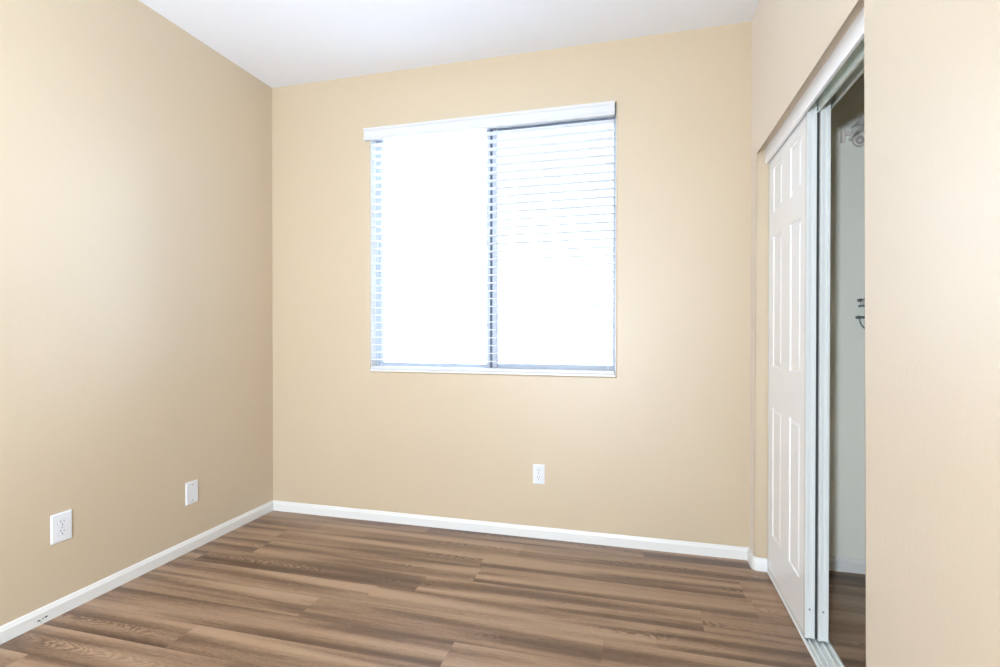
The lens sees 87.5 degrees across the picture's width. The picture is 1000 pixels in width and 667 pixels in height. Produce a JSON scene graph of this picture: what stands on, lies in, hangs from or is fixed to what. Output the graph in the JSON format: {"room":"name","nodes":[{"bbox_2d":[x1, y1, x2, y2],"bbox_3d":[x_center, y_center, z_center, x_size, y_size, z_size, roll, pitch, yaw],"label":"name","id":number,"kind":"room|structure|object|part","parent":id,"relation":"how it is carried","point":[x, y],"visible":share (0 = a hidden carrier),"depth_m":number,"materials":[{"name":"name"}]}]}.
{"room":"empty bedroom","nodes":[
{"label":"empty bedroom","id":0,"kind":"room"},
{"bbox_2d":[0,0,272,625],"bbox_3d":[-2.204,-0.206,0.926,0.120,2.740,5.492,0,0,15],"label":"wall","id":1,"kind":"structure","parent":0,"point":[136,277],"depth_m":2.40,"materials":[{"name":"beige paint"}]},
{"bbox_2d":[50,509,71,544],"bbox_3d":[-1.810,0.799,2.159,0.008,0.121,0.083,0,0,15],"label":"electrical outlet","id":2,"kind":"object","parent":1,"relation":"attached to","point":[60,523],"visible":1,"depth_m":2.15,"materials":[{"name":"white plastic"}]},
{"bbox_2d":[57,527,66,535],"bbox_3d":[-1.808,0.819,2.158,0.001,0.031,0.037,0,0,15],"label":"receptacle","id":3,"kind":"object","parent":2,"relation":"attached to","point":[61,531],"depth_m":2.16,"materials":[{"name":"grey plastic"}]},
{"bbox_2d":[57,518,66,526],"bbox_3d":[-1.807,0.780,2.158,0.003,0.031,0.037,0,0,15],"label":"receptacle","id":4,"kind":"object","parent":2,"relation":"attached to","point":[61,522],"depth_m":2.16,"materials":[{"name":"grey plastic"}]},
{"bbox_2d":[0,500,272,644],"bbox_3d":[-2.146,1.133,0.893,0.014,0.062,5.202,0,0,15],"label":"baseboard","id":5,"kind":"structure","parent":1,"relation":"attached to","point":[8,631],"depth_m":2.38,"materials":[{"name":"white paint"}]},
{"bbox_2d":[185,479,197,505],"bbox_3d":[-1.642,0.847,2.787,0.008,0.120,0.080,0,0,15],"label":"blank wall plate","id":6,"kind":"object","parent":1,"relation":"attached to","point":[191,488],"visible":1,"depth_m":2.78,"materials":[{"name":"white plastic"}]},
{"bbox_2d":[0,510,865,666],"bbox_3d":[-0.410,1.168,0.429,3.649,0.001,5.242,0,0,15],"label":"floor","id":7,"kind":"structure","parent":0,"point":[279,588],"depth_m":2.18,"materials":[{"name":"brown wood"}]},
{"bbox_2d":[767,571,844,666],"bbox_3d":[1.176,1.154,1.908,0.094,0.011,1.287,0,0,15],"label":"door track","id":8,"kind":"object","parent":7,"relation":"on","point":[824,654],"visible":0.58,"depth_m":1.90,"materials":[{"name":"white metal"}]},
{"bbox_2d":[767,102,819,640],"bbox_3d":[1.243,0.147,2.239,0.042,2.014,0.597,0,0,15],"label":"door","id":9,"kind":"structure","parent":8,"relation":"on","point":[793,276],"depth_m":2.10,"materials":[{"name":"white paint"}]},
{"bbox_3d":[1.238,1.136,2.247,0.033,0.015,0.569,0,0,15],"label":"rail","id":10,"kind":"part","parent":9,"relation":"part of","materials":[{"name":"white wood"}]},
{"bbox_3d":[1.238,0.140,2.240,0.030,2.001,0.569,0,0,15],"label":"panel","id":11,"kind":"part","parent":9,"relation":"part of","materials":[{"name":"white paint"}]},
{"bbox_2d":[817,100,830,643],"bbox_3d":[1.278,0.147,2.225,0.033,2.014,0.607,0,0,15],"label":"door","id":12,"kind":"structure","parent":8,"relation":"on","point":[825,112],"depth_m":1.93,"materials":[{"name":"white paint"}]},
{"bbox_2d":[139,0,758,87],"bbox_3d":[-0.402,-1.622,0.435,3.848,0.100,5.492,0,0,15],"label":"ceiling","id":13,"kind":"structure","parent":0,"point":[280,43],"depth_m":2.71,"materials":[{"name":"white paint"}]},
{"bbox_2d":[272,21,864,558],"bbox_3d":[0.331,-0.218,2.994,3.708,2.740,0.188,0,0,15],"label":"wall","id":14,"kind":"structure","parent":0,"point":[659,448],"depth_m":2.86,"materials":[{"name":"beige paint"}]},
{"bbox_2d":[371,140,375,368],"bbox_3d":[-0.789,-0.519,3.255,0.003,1.478,0.058,0,0,15],"label":"trim","id":15,"kind":"structure","parent":14,"relation":"attached to","point":[373,156],"depth_m":3.25,"materials":[{"name":"white paint"}]},
{"bbox_2d":[370,369,615,376],"bbox_3d":[-0.078,0.228,3.060,1.478,0.012,0.076,0,0,15],"label":"window sill","id":16,"kind":"structure","parent":14,"relation":"attached to","point":[382,370],"depth_m":3.00,"materials":[{"name":"white paint"}]},
{"bbox_2d":[376,107,615,369],"bbox_3d":[-0.059,-0.512,3.125,1.480,1.490,0.080,0,0,15],"label":"window","id":17,"kind":"structure","parent":14,"relation":"in","point":[546,338],"depth_m":3.07,"materials":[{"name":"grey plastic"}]},
{"bbox_3d":[-0.403,-0.512,3.199,0.718,1.430,0.026,0,0,15],"label":"sash","id":18,"kind":"part","parent":17,"relation":"part of","materials":[{"name":"grey"}]},
{"bbox_2d":[363,101,614,373],"bbox_3d":[-0.098,-0.513,3.040,1.497,1.470,0.096,0,0,15],"label":"window blind","id":19,"kind":"object","parent":17,"relation":"attached to","point":[600,109],"visible":1,"depth_m":3.03,"materials":[{"name":"white plastic"}]},
{"bbox_3d":[-0.716,-0.500,3.225,0.009,1.404,0.055,0,0,15],"label":"ladder cord","id":20,"kind":"part","parent":19,"relation":"part of","materials":[{"name":"white fabric"}]},
{"bbox_3d":[-0.079,0.211,3.060,1.467,0.020,0.052,0,0,15],"label":"rail","id":21,"kind":"part","parent":19,"relation":"part of","materials":[{"name":"white plastic"}]},
{"bbox_3d":[-0.010,-0.498,3.036,0.009,1.404,0.055,0,0,15],"label":"ladder cord","id":22,"kind":"part","parent":19,"relation":"part of","materials":[{"name":"white fabric"}]},
{"bbox_3d":[0.598,-0.497,2.873,0.009,1.404,0.055,0,0,15],"label":"ladder cord","id":23,"kind":"part","parent":19,"relation":"part of","materials":[{"name":"white fabric"}]},
{"bbox_3d":[0.606,-0.532,2.838,0.012,1.308,0.012,0,0,15],"label":"lift cord","id":24,"kind":"part","parent":19,"relation":"part of","materials":[{"name":"white fabric"}]},
{"bbox_3d":[0.282,-0.511,3.030,0.745,1.430,0.058,0,0,15],"label":"sash","id":25,"kind":"part","parent":17,"relation":"part of","materials":[{"name":"grey"}]},
{"bbox_2d":[273,500,748,559],"bbox_3d":[-0.104,1.121,3.033,2.852,0.062,0.013,0,0,15],"label":"baseboard","id":26,"kind":"structure","parent":14,"relation":"attached to","point":[646,543],"depth_m":2.96,"materials":[{"name":"white paint"}]},
{"bbox_2d":[533,464,544,483],"bbox_3d":[0.218,0.794,2.947,0.066,0.110,0.008,0,0,15],"label":"electrical outlet","id":27,"kind":"object","parent":14,"relation":"attached to","point":[538,469],"visible":1,"depth_m":2.94,"materials":[{"name":"white plastic"}]},
{"bbox_2d":[535,475,541,480],"bbox_3d":[0.217,0.813,2.945,0.037,0.031,0.003,0,0,15],"label":"receptacle","id":28,"kind":"object","parent":27,"relation":"attached to","point":[537,477],"depth_m":2.94,"materials":[{"name":"grey plastic"}]},
{"bbox_2d":[535,468,541,473],"bbox_3d":[0.217,0.774,2.945,0.037,0.031,0.003,0,0,15],"label":"receptacle","id":29,"kind":"object","parent":27,"relation":"attached to","point":[537,470],"depth_m":2.94,"materials":[{"name":"grey plastic"}]},
{"bbox_2d":[615,284,615,373],"bbox_3d":[0.639,-0.516,2.875,0.003,1.478,0.054,0,0,15],"label":"trim","id":30,"kind":"structure","parent":14,"relation":"attached to","point":[615,284],"depth_m":2.85,"materials":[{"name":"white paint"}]},
{"bbox_2d":[829,556,864,573],"bbox_3d":[1.697,1.123,2.533,0.626,0.066,0.013,0,0,15],"label":"baseboard","id":31,"kind":"structure","parent":14,"relation":"attached to","point":[842,564],"depth_m":2.53,"materials":[{"name":"white paint"}]},
{"bbox_2d":[855,316,864,328],"bbox_3d":[1.770,-0.050,2.501,0.114,0.073,0.023,0,0,15],"label":"hook","id":32,"kind":"object","parent":14,"relation":"attached to","point":[856,317],"visible":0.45,"depth_m":2.50,"materials":[{"name":"grey metal"}]},
{"bbox_2d":[750,0,999,666],"bbox_3d":[0.666,-0.199,0.132,0.130,2.740,5.202,0,0,15],"label":"wall","id":33,"kind":"structure","parent":0,"point":[932,67],"depth_m":1.05,"materials":[{"name":"beige paint"}]},
{"bbox_2d":[747,547,767,571],"bbox_3d":[1.260,1.125,2.596,0.057,0.062,0.141,0,0,-11],"label":"baseboard","id":34,"kind":"structure","parent":33,"relation":"attached to","point":[756,563],"depth_m":2.55,"materials":[{"name":"white paint"}]},
{"bbox_2d":[765,8,863,163],"bbox_3d":[1.123,-0.853,1.910,0.013,0.065,1.289,0,0,15],"label":"trim","id":35,"kind":"structure","parent":33,"relation":"attached to","point":[854,35],"depth_m":1.75,"materials":[{"name":"white paint"}]},
{"bbox_2d":[814,38,863,111],"bbox_3d":[1.180,-0.853,1.895,0.103,0.064,1.287,0,0,15],"label":"door track","id":36,"kind":"object","parent":33,"relation":"attached to","point":[852,69],"visible":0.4,"depth_m":1.75,"materials":[{"name":"white metal"}]},
{"bbox_3d":[1.181,-0.883,1.895,0.103,0.004,1.287,0,0,15],"label":"plate","id":37,"kind":"part","parent":36,"relation":"part of","materials":[{"name":"white metal"}]},
{"bbox_3d":[1.800,-0.207,1.502,0.100,2.740,1.935,0,0,15],"label":"wall","id":38,"kind":"structure","parent":0,"visible":0},
{"bbox_2d":[840,115,863,146],"bbox_3d":[1.577,-0.943,1.562,0.360,0.100,1.925,0,0,15],"label":"wire shelf","id":39,"kind":"object","parent":38,"relation":"attached to","point":[858,140],"visible":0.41,"depth_m":2.51,"materials":[{"name":"grey metal"}]},
{"bbox_2d":[852,136,863,146],"bbox_3d":[1.729,-0.928,2.514,0.058,0.058,0.007,0,0,15],"label":"socket","id":40,"kind":"object","parent":39,"relation":"attached to","point":[858,141],"depth_m":2.51,"materials":[{"name":"grey plastic"}]},
{"bbox_2d":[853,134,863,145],"bbox_3d":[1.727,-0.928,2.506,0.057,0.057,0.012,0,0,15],"label":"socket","id":41,"kind":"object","parent":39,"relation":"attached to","point":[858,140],"depth_m":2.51,"materials":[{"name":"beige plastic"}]},
{"bbox_2d":[857,299,864,306],"bbox_3d":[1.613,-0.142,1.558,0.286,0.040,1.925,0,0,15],"label":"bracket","id":42,"kind":"object","parent":38,"relation":"attached to","point":[858,300],"visible":0.08,"depth_m":2.50,"materials":[{"name":"grey metal"}]},
{"label":"outside","id":43,"kind":"structure","parent":0,"visible":0},
{"bbox_3d":[8.155,1.185,30.482,80.000,0.200,56.908,0,0,15],"label":"ground","id":44,"kind":"structure","parent":43,"visible":0},
{"bbox_2d":[386,305,485,363],"bbox_3d":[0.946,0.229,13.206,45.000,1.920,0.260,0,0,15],"label":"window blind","id":45,"kind":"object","parent":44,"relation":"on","point":[392,314],"depth_m":13.80,"materials":[{"name":"white plastic"}]}
]}

